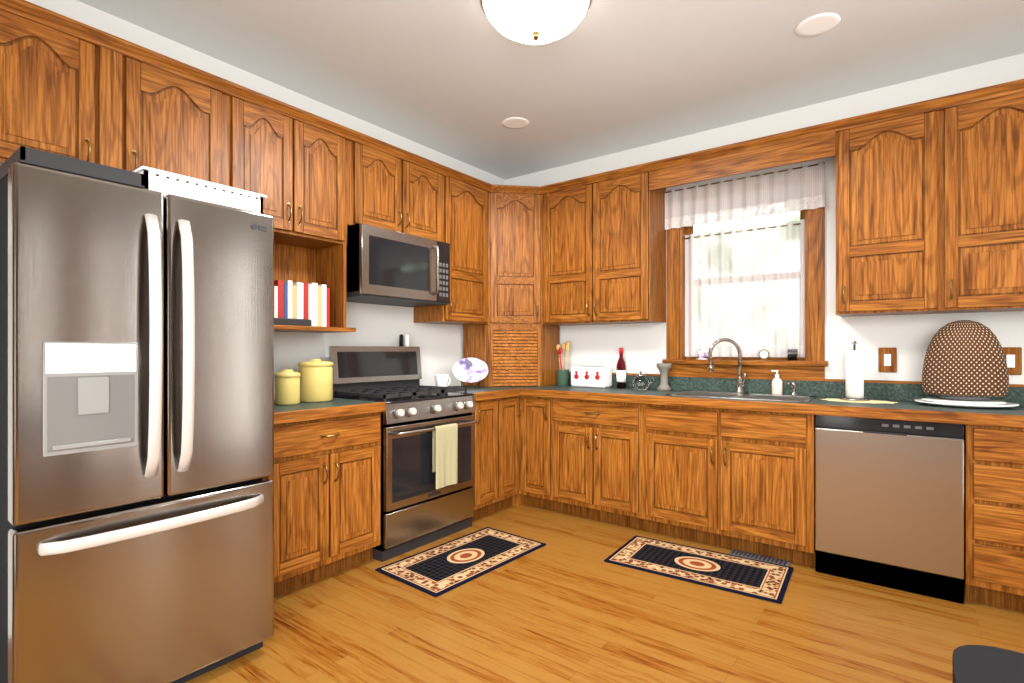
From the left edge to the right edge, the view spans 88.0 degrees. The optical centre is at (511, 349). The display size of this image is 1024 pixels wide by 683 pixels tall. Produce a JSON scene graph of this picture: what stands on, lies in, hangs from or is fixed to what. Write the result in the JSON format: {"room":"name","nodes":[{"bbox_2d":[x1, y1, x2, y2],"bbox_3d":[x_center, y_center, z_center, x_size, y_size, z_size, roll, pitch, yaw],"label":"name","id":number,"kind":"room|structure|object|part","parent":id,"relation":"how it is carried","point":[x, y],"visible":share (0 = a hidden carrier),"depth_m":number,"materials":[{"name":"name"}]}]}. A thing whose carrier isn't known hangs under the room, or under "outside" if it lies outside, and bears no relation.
{"room":"kitchen","nodes":[
{"label":"kitchen","id":0,"kind":"room"},
{"bbox_2d":[26,0,504,399],"bbox_3d":[-1.927,-0.190,2.635,0.150,2.820,6.290,0,0,37],"label":"wall","id":1,"kind":"structure","parent":0,"point":[441,348],"depth_m":3.55,"materials":[{"name":"white paint"}]},
{"bbox_2d":[0,0,127,169],"bbox_3d":[-1.973,-1.019,2.173,0.328,0.618,0.534,0,0,37],"label":"upper cabinet","id":2,"kind":"object","parent":1,"relation":"attached to","point":[64,80],"depth_m":2.12,"materials":[{"name":"brown wood"}]},
{"bbox_2d":[128,41,231,186],"bbox_3d":[-1.706,-1.019,2.528,0.328,0.618,0.516,0,0,37],"label":"upper cabinet","id":3,"kind":"object","parent":1,"relation":"attached to","point":[180,114],"depth_m":2.46,"materials":[{"name":"brown wood"}]},
{"bbox_2d":[232,82,307,247],"bbox_3d":[-1.424,-0.984,2.901,0.328,0.688,0.419,0,0,37],"label":"upper cabinet","id":4,"kind":"object","parent":1,"relation":"attached to","point":[270,135],"depth_m":2.83,"materials":[{"name":"brown wood"}]},
{"bbox_2d":[274,318,311,325],"bbox_3d":[-1.247,-0.155,2.968,0.065,0.040,0.240,0,0,37],"label":"gadget","id":5,"kind":"object","parent":4,"relation":"on","point":[291,321],"visible":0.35,"depth_m":2.95,"materials":[{"name":"black"}]},
{"bbox_2d":[276,112,351,251],"bbox_3d":[-1.244,-0.984,3.141,0.328,0.688,0.419,0,0,37],"label":"upper cabinet","id":6,"kind":"object","parent":1,"relation":"attached to","point":[329,142],"depth_m":3.11,"materials":[{"name":"brown wood"}]},
{"bbox_2d":[352,129,411,234],"bbox_3d":[-0.971,-1.046,3.502,0.328,0.563,0.486,0,0,37],"label":"upper cabinet","id":7,"kind":"object","parent":1,"relation":"attached to","point":[381,171],"depth_m":3.40,"materials":[{"name":"brown wood"}]},
{"bbox_2d":[346,223,449,306],"bbox_3d":[-0.815,-0.543,3.588,0.470,0.437,0.766,0,0,37],"label":"microwave","id":8,"kind":"object","parent":7,"relation":"attached to","point":[384,266],"visible":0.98,"depth_m":3.40,"materials":[{"name":"silver metal"}]},
{"bbox_2d":[412,153,443,241],"bbox_3d":[-0.762,-1.046,3.780,0.328,0.563,0.460,0,0,37],"label":"upper cabinet","id":9,"kind":"object","parent":1,"relation":"attached to","point":[427,176],"depth_m":3.73,"materials":[{"name":"brown wood"}]},
{"bbox_2d":[414,166,499,327],"bbox_3d":[-0.437,-0.769,4.179,0.367,1.118,0.567,0,0,37],"label":"upper cabinet","id":10,"kind":"object","parent":1,"relation":"attached to","point":[469,201],"depth_m":4.09,"materials":[{"name":"brown wood"}]},
{"bbox_2d":[274,280,329,326],"bbox_3d":[-1.309,-0.267,3.118,0.197,0.262,0.405,0,0,37],"label":"cookbooks","id":11,"kind":"object","parent":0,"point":[301,300],"visible":0.69,"depth_m":3.08,"materials":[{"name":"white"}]},
{"bbox_2d":[77,0,1023,179],"bbox_3d":[0.152,-1.630,1.075,5.350,0.060,6.300,0,0,37],"label":"ceiling","id":12,"kind":"structure","parent":0,"point":[461,80],"depth_m":2.91,"materials":[{"name":"grey paint"}]},
{"bbox_2d":[502,117,528,128],"bbox_3d":[0.025,-1.598,3.738,0.196,0.004,0.196,0,0,37],"label":"recessed light","id":13,"kind":"object","parent":12,"relation":"in","point":[515,123],"visible":1,"depth_m":3.73,"materials":[{"name":"white plastic"}]},
{"bbox_2d":[480,0,591,44],"bbox_3d":[0.110,-1.507,2.422,0.510,0.184,0.510,0,0,37],"label":"flush-mount light","id":14,"kind":"object","parent":12,"relation":"attached to","point":[534,22],"visible":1,"depth_m":2.37,"materials":[{"name":"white glass"}]},
{"bbox_2d":[795,13,840,36],"bbox_3d":[1.504,-1.598,2.611,0.196,0.004,0.196,0,0,37],"label":"recessed light","id":15,"kind":"object","parent":12,"relation":"in","point":[817,24],"visible":1,"depth_m":2.60,"materials":[{"name":"white plastic"}]},
{"bbox_2d":[185,505,1023,682],"bbox_3d":[0.152,1.250,1.075,5.350,0.060,6.300,0,0,37],"label":"floor","id":16,"kind":"structure","parent":0,"point":[566,603],"depth_m":2.33,"materials":[{"name":"brown wood"}]},
{"bbox_2d":[0,162,273,682],"bbox_3d":[-1.525,0.338,2.076,0.966,1.765,0.780,0,0,37],"label":"fridge","id":17,"kind":"object","parent":16,"relation":"on","point":[136,431],"visible":1,"depth_m":1.74,"materials":[{"name":"silver metal"}]},
{"bbox_2d":[0,146,144,187],"bbox_3d":[-1.545,-0.568,1.821,0.540,0.045,0.310,0,0,37],"label":"baking pan","id":18,"kind":"object","parent":17,"relation":"on","point":[30,156],"visible":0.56,"depth_m":1.64,"materials":[{"name":"grey metal"}]},
{"bbox_2d":[132,166,266,212],"bbox_3d":[-1.349,-0.603,2.156,0.534,0.114,0.444,0,0,37],"label":"tray","id":19,"kind":"object","parent":17,"relation":"on","point":[164,182],"visible":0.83,"depth_m":1.98,"materials":[{"name":"white plastic"}]},
{"bbox_2d":[265,406,384,596],"bbox_3d":[-1.238,0.780,2.900,0.627,0.881,0.822,0,0,37],"label":"base cabinet","id":20,"kind":"object","parent":16,"relation":"on","point":[326,478],"depth_m":2.75,"materials":[{"name":"brown wood"}]},
{"bbox_2d":[274,398,384,417],"bbox_3d":[-1.236,0.320,2.899,0.632,0.040,0.822,0,0,37],"label":"countertop","id":21,"kind":"structure","parent":20,"relation":"on","point":[280,411],"depth_m":2.81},
{"bbox_2d":[274,369,299,404],"bbox_3d":[-1.239,0.203,2.925,0.134,0.192,0.134,0,0,37],"label":"canister","id":22,"kind":"object","parent":21,"relation":"on","point":[287,386],"visible":1,"depth_m":2.87,"materials":[{"name":"yellow ceramic"}]},
{"bbox_2d":[298,359,332,401],"bbox_3d":[-1.151,0.176,3.109,0.196,0.247,0.196,0,0,37],"label":"canister","id":23,"kind":"object","parent":21,"relation":"on","point":[316,380],"visible":0.98,"depth_m":3.03,"materials":[{"name":"yellow ceramic"}]},
{"bbox_2d":[329,346,476,561],"bbox_3d":[-0.704,0.598,3.505,0.697,1.245,0.776,0,0,37],"label":"range","id":24,"kind":"object","parent":16,"relation":"on","point":[427,461],"visible":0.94,"depth_m":3.34,"materials":[{"name":"silver metal"}]},
{"bbox_2d":[399,334,405,345],"bbox_3d":[-0.802,-0.070,3.841,0.031,0.088,0.031,0,0,25],"label":"shaker","id":25,"kind":"object","parent":24,"relation":"on","point":[401,339],"depth_m":3.83,"materials":[{"name":"black"}]},
{"bbox_2d":[406,335,408,345],"bbox_3d":[-0.768,-0.070,3.885,0.031,0.088,0.031,0,0,25],"label":"shaker","id":26,"kind":"object","parent":24,"relation":"on","point":[407,336],"depth_m":3.87,"materials":[{"name":"white"}]},
{"bbox_2d":[375,527,545,596],"bbox_3d":[-0.271,1.215,3.122,0.500,0.008,0.920,0,0,40],"label":"area rug","id":27,"kind":"object","parent":16,"relation":"on","point":[439,570],"visible":1,"depth_m":3.05,"materials":[{"name":"fabric"}]},
{"bbox_2d":[472,394,492,519],"bbox_3d":[-0.414,0.780,3.993,0.627,0.881,0.342,0,0,37],"label":"base cabinet","id":28,"kind":"object","parent":16,"relation":"on","point":[483,487],"depth_m":3.76,"materials":[{"name":"brown wood"}]},
{"bbox_2d":[493,394,520,511],"bbox_3d":[-0.257,0.780,4.153,0.686,0.881,0.336,0,0,37],"label":"base cabinet","id":29,"kind":"object","parent":16,"relation":"on","point":[506,407],"depth_m":3.99,"materials":[{"name":"brown wood"}]},
{"bbox_2d":[521,394,560,511],"bbox_3d":[0.366,0.780,4.230,0.375,0.881,0.676,0,0,37],"label":"base cabinet","id":30,"kind":"object","parent":16,"relation":"on","point":[540,413],"depth_m":3.99,"materials":[{"name":"brown wood"}]},
{"bbox_2d":[448,385,552,397],"bbox_3d":[-0.164,0.320,4.321,0.632,0.040,1.168,0,0,37],"label":"countertop","id":31,"kind":"structure","parent":30,"relation":"on","point":[477,392],"depth_m":4.02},
{"bbox_2d":[435,374,450,386],"bbox_3d":[-0.512,0.242,3.974,0.106,0.115,0.147,0,0,37],"label":"mug","id":32,"kind":"object","parent":31,"relation":"on","point":[441,380],"visible":0.73,"depth_m":3.92,"materials":[{"name":"white ceramic"}]},
{"bbox_2d":[452,358,487,387],"bbox_3d":[-0.324,0.179,4.156,0.226,0.237,0.221,0,0,37],"label":"platter","id":33,"kind":"object","parent":31,"relation":"on","point":[469,370],"visible":0.9,"depth_m":4.14,"materials":[{"name":"ceramic"}]},
{"bbox_2d":[561,394,668,531],"bbox_3d":[0.767,0.780,3.959,0.859,0.881,0.626,0,0,37],"label":"base cabinet","id":34,"kind":"object","parent":16,"relation":"on","point":[607,443],"depth_m":3.65,"materials":[{"name":"brown wood"}]},
{"bbox_2d":[521,386,1023,421],"bbox_3d":[1.694,0.320,3.257,3.616,0.040,0.631,0,0,37],"label":"countertop","id":35,"kind":"structure","parent":34,"relation":"on","point":[902,409],"depth_m":2.97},
{"bbox_2d":[484,328,543,386],"bbox_3d":[0.025,0.069,4.341,0.325,0.458,0.325,0,0,37],"label":"appliance garage","id":36,"kind":"object","parent":35,"relation":"on","point":[515,357],"depth_m":4.34,"materials":[{"name":"brown wood"}]},
{"bbox_2d":[556,341,569,385],"bbox_3d":[0.431,0.109,4.434,0.144,0.380,0.108,0,0,37],"label":"utensil crock","id":37,"kind":"object","parent":35,"relation":"on","point":[563,377],"visible":1,"depth_m":4.40,"materials":[{"name":"green ceramic"}]},
{"bbox_2d":[571,366,611,387],"bbox_3d":[0.640,0.216,4.281,0.310,0.167,0.152,0,0,37],"label":"toaster","id":38,"kind":"object","parent":35,"relation":"on","point":[593,376],"visible":1,"depth_m":4.21,"materials":[{"name":"white plastic"}]},
{"bbox_2d":[616,348,625,388],"bbox_3d":[0.855,0.140,4.151,0.075,0.318,0.075,0,0,37],"label":"wine bottle","id":39,"kind":"object","parent":35,"relation":"on","point":[621,374],"visible":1,"depth_m":4.12,"materials":[{"name":"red glass"}]},
{"bbox_2d":[633,371,653,389],"bbox_3d":[0.994,0.230,4.009,0.167,0.138,0.124,0,0,37],"label":"teapot","id":40,"kind":"object","parent":35,"relation":"on","point":[641,381],"visible":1,"depth_m":3.98,"materials":[{"name":"clear glass"}]},
{"bbox_2d":[657,363,671,390],"bbox_3d":[1.129,0.199,3.932,0.110,0.200,0.110,0,0,37],"label":"pedestal","id":41,"kind":"object","parent":35,"relation":"on","point":[664,368],"visible":1,"depth_m":3.90,"materials":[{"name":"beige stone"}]},
{"bbox_2d":[664,338,816,435],"bbox_3d":[1.471,0.205,3.431,0.820,0.577,0.460,0,0,37],"label":"sink","id":42,"kind":"object","parent":35,"relation":"in","point":[739,394],"depth_m":3.56,"materials":[{"name":"silver metal"}]},
{"bbox_2d":[771,370,782,394],"bbox_3d":[1.766,0.217,3.534,0.068,0.165,0.045,0,0,37],"label":"soap bottle","id":43,"kind":"object","parent":35,"relation":"on","point":[777,384],"visible":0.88,"depth_m":3.51,"materials":[{"name":"white plastic"}]},
{"bbox_2d":[820,398,897,403],"bbox_3d":[2.027,0.298,3.105,0.379,0.002,0.237,0,0,37],"label":"doily","id":44,"kind":"object","parent":35,"relation":"on","point":[870,401],"visible":0.83,"depth_m":3.06,"materials":[{"name":"beige fabric"}]},
{"bbox_2d":[840,341,869,400],"bbox_3d":[2.035,0.122,3.149,0.150,0.350,0.150,0,0,37],"label":"paper towel","id":45,"kind":"object","parent":44,"relation":"on","point":[854,374],"visible":1,"depth_m":3.11,"materials":[{"name":"white paper"}]},
{"bbox_2d":[914,398,1018,407],"bbox_3d":[2.406,0.282,2.820,0.426,0.034,0.333,0,0,37],"label":"plate stack","id":46,"kind":"object","parent":35,"relation":"on","point":[967,403],"visible":0.98,"depth_m":2.73,"materials":[{"name":"white ceramic"}]},
{"bbox_2d":[922,320,1008,400],"bbox_3d":[2.430,0.052,2.852,0.359,0.426,0.235,0,0,37],"label":"cover","id":47,"kind":"object","parent":46,"relation":"on","point":[964,359],"visible":1,"depth_m":2.77,"materials":[{"name":"fabric"}]},
{"bbox_2d":[604,535,793,603],"bbox_3d":[1.049,1.215,3.004,0.920,0.008,0.500,0,0,34],"label":"area rug","id":48,"kind":"object","parent":16,"relation":"on","point":[762,580],"visible":1,"depth_m":2.95,"materials":[{"name":"fabric"}]},
{"bbox_2d":[653,426,814,566],"bbox_3d":[1.444,0.871,3.449,0.946,0.700,0.626,0,0,37],"label":"base cabinet","id":49,"kind":"object","parent":16,"relation":"on","point":[728,462],"depth_m":3.15,"materials":[{"name":"brown wood"}]},
{"bbox_2d":[729,549,790,565],"bbox_3d":[1.448,1.216,3.101,0.320,0.006,0.095,0,0,37],"label":"floor vent","id":50,"kind":"object","parent":16,"relation":"in","point":[735,552],"visible":0.98,"depth_m":3.10,"materials":[{"name":"grey metal"}]},
{"bbox_2d":[815,415,963,603],"bbox_3d":[2.081,0.781,2.945,0.622,0.867,0.592,0,0,37],"label":"dishwasher","id":51,"kind":"object","parent":16,"relation":"on","point":[889,503],"visible":0.94,"depth_m":2.69,"materials":[{"name":"silver metal"}]},
{"bbox_2d":[952,645,1023,682],"bbox_3d":[0.886,0.843,0.096,1.200,0.755,1.020,0,0,37],"label":"chair","id":52,"kind":"object","parent":16,"relation":"on","point":[979,664],"visible":1,"depth_m":0.78,"materials":[{"name":"black"}]},
{"bbox_2d":[953,418,1023,611],"bbox_3d":[2.550,0.780,2.615,0.509,0.881,0.626,0,0,37],"label":"base cabinet","id":53,"kind":"object","parent":16,"relation":"on","point":[993,451],"depth_m":2.47,"materials":[{"name":"brown wood"}]},
{"bbox_2d":[505,53,1023,383],"bbox_3d":[1.997,-0.190,3.522,5.050,2.820,0.150,0,0,37],"label":"wall","id":54,"kind":"structure","parent":0,"point":[908,337],"depth_m":3.39,"materials":[{"name":"white paint"}]},
{"bbox_2d":[496,185,539,327],"bbox_3d":[-0.003,-0.769,4.543,0.621,1.118,0.620,0,0,37],"label":"upper cabinet","id":55,"kind":"object","parent":54,"relation":"attached to","point":[517,207],"depth_m":4.31,"materials":[{"name":"brown wood"}]},
{"bbox_2d":[540,173,602,327],"bbox_3d":[0.519,-0.769,4.309,0.577,1.118,0.366,0,0,37],"label":"upper cabinet","id":56,"kind":"object","parent":54,"relation":"attached to","point":[570,209],"depth_m":4.17,"materials":[{"name":"brown wood"}]},
{"bbox_2d":[600,162,667,323],"bbox_3d":[0.871,-0.769,4.068,0.514,1.118,0.327,0,0,37],"label":"upper cabinet","id":57,"kind":"object","parent":54,"relation":"attached to","point":[632,198],"depth_m":3.89,"materials":[{"name":"brown wood"}]},
{"bbox_2d":[662,207,827,378],"bbox_3d":[1.623,-0.495,3.757,1.080,1.360,0.185,0,0,37],"label":"window","id":58,"kind":"structure","parent":54,"relation":"in","point":[813,364],"depth_m":3.67,"materials":[{"name":"brown wood"}]},
{"bbox_2d":[697,352,706,359],"bbox_3d":[1.388,0.040,3.869,0.080,0.058,0.080,0,0,37],"label":"cup","id":59,"kind":"object","parent":58,"relation":"on","point":[702,355],"visible":0.94,"depth_m":3.85,"materials":[{"name":"white ceramic"}]},
{"bbox_2d":[684,219,804,357],"bbox_3d":[1.634,-0.410,3.771,0.850,0.920,0.042,0,0,37],"label":"cafe curtain","id":60,"kind":"object","parent":58,"relation":"hanging from","point":[745,289],"visible":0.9,"depth_m":3.75,"materials":[{"name":"white fabric"}]},
{"bbox_2d":[664,162,824,229],"bbox_3d":[1.573,-1.055,3.691,1.050,0.290,0.027,0,0,37],"label":"curtain valance","id":61,"kind":"object","parent":58,"relation":"hanging from","point":[800,188],"visible":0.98,"depth_m":3.64,"materials":[{"name":"white fabric"}]},
{"bbox_3d":[1.664,-0.496,3.811,0.814,1.132,0.050,0,0,37],"label":"window sash","id":62,"kind":"part","parent":58,"relation":"part of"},
{"bbox_2d":[759,349,769,359],"bbox_3d":[1.728,0.033,3.631,0.068,0.073,0.020,0,0,37],"label":"frame","id":63,"kind":"object","parent":58,"relation":"on","point":[764,354],"visible":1,"depth_m":3.62,"materials":[{"name":"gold metal"}]},
{"bbox_2d":[787,349,797,360],"bbox_3d":[1.862,0.031,3.518,0.062,0.076,0.062,0,0,37],"label":"candle","id":64,"kind":"object","parent":58,"relation":"on","point":[792,354],"visible":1,"depth_m":3.49,"materials":[{"name":"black glass"}]},
{"bbox_2d":[553,374,1023,437],"bbox_3d":[1.478,0.347,3.496,4.248,0.294,0.510,0,0,37],"label":"backsplash","id":65,"kind":"structure","parent":54,"relation":"attached to","point":[755,421],"depth_m":3.34,"materials":[{"name":"green stone"}]},
{"bbox_2d":[879,348,896,371],"bbox_3d":[2.274,0.060,3.208,0.090,0.150,0.018,0,0,37],"label":"electrical outlet","id":66,"kind":"object","parent":54,"relation":"attached to","point":[887,359],"visible":1,"depth_m":3.20,"materials":[{"name":"brown wood"}]},
{"bbox_2d":[832,92,963,316],"bbox_3d":[2.206,-0.769,3.062,0.550,1.118,0.327,0,0,37],"label":"upper cabinet","id":67,"kind":"object","parent":54,"relation":"attached to","point":[928,206],"depth_m":2.91,"materials":[{"name":"brown wood"}]},
{"bbox_2d":[960,79,1023,312],"bbox_3d":[2.562,-0.769,2.794,0.620,1.118,0.327,0,0,37],"label":"upper cabinet","id":68,"kind":"object","parent":54,"relation":"attached to","point":[993,115],"depth_m":2.68,"materials":[{"name":"brown wood"}]},
{"bbox_2d":[1002,347,1021,374],"bbox_3d":[2.709,0.060,2.881,0.090,0.150,0.018,0,0,37],"label":"electrical outlet","id":69,"kind":"object","parent":54,"relation":"attached to","point":[1013,356],"visible":0.67,"depth_m":2.87,"materials":[{"name":"brown wood"}]}
]}

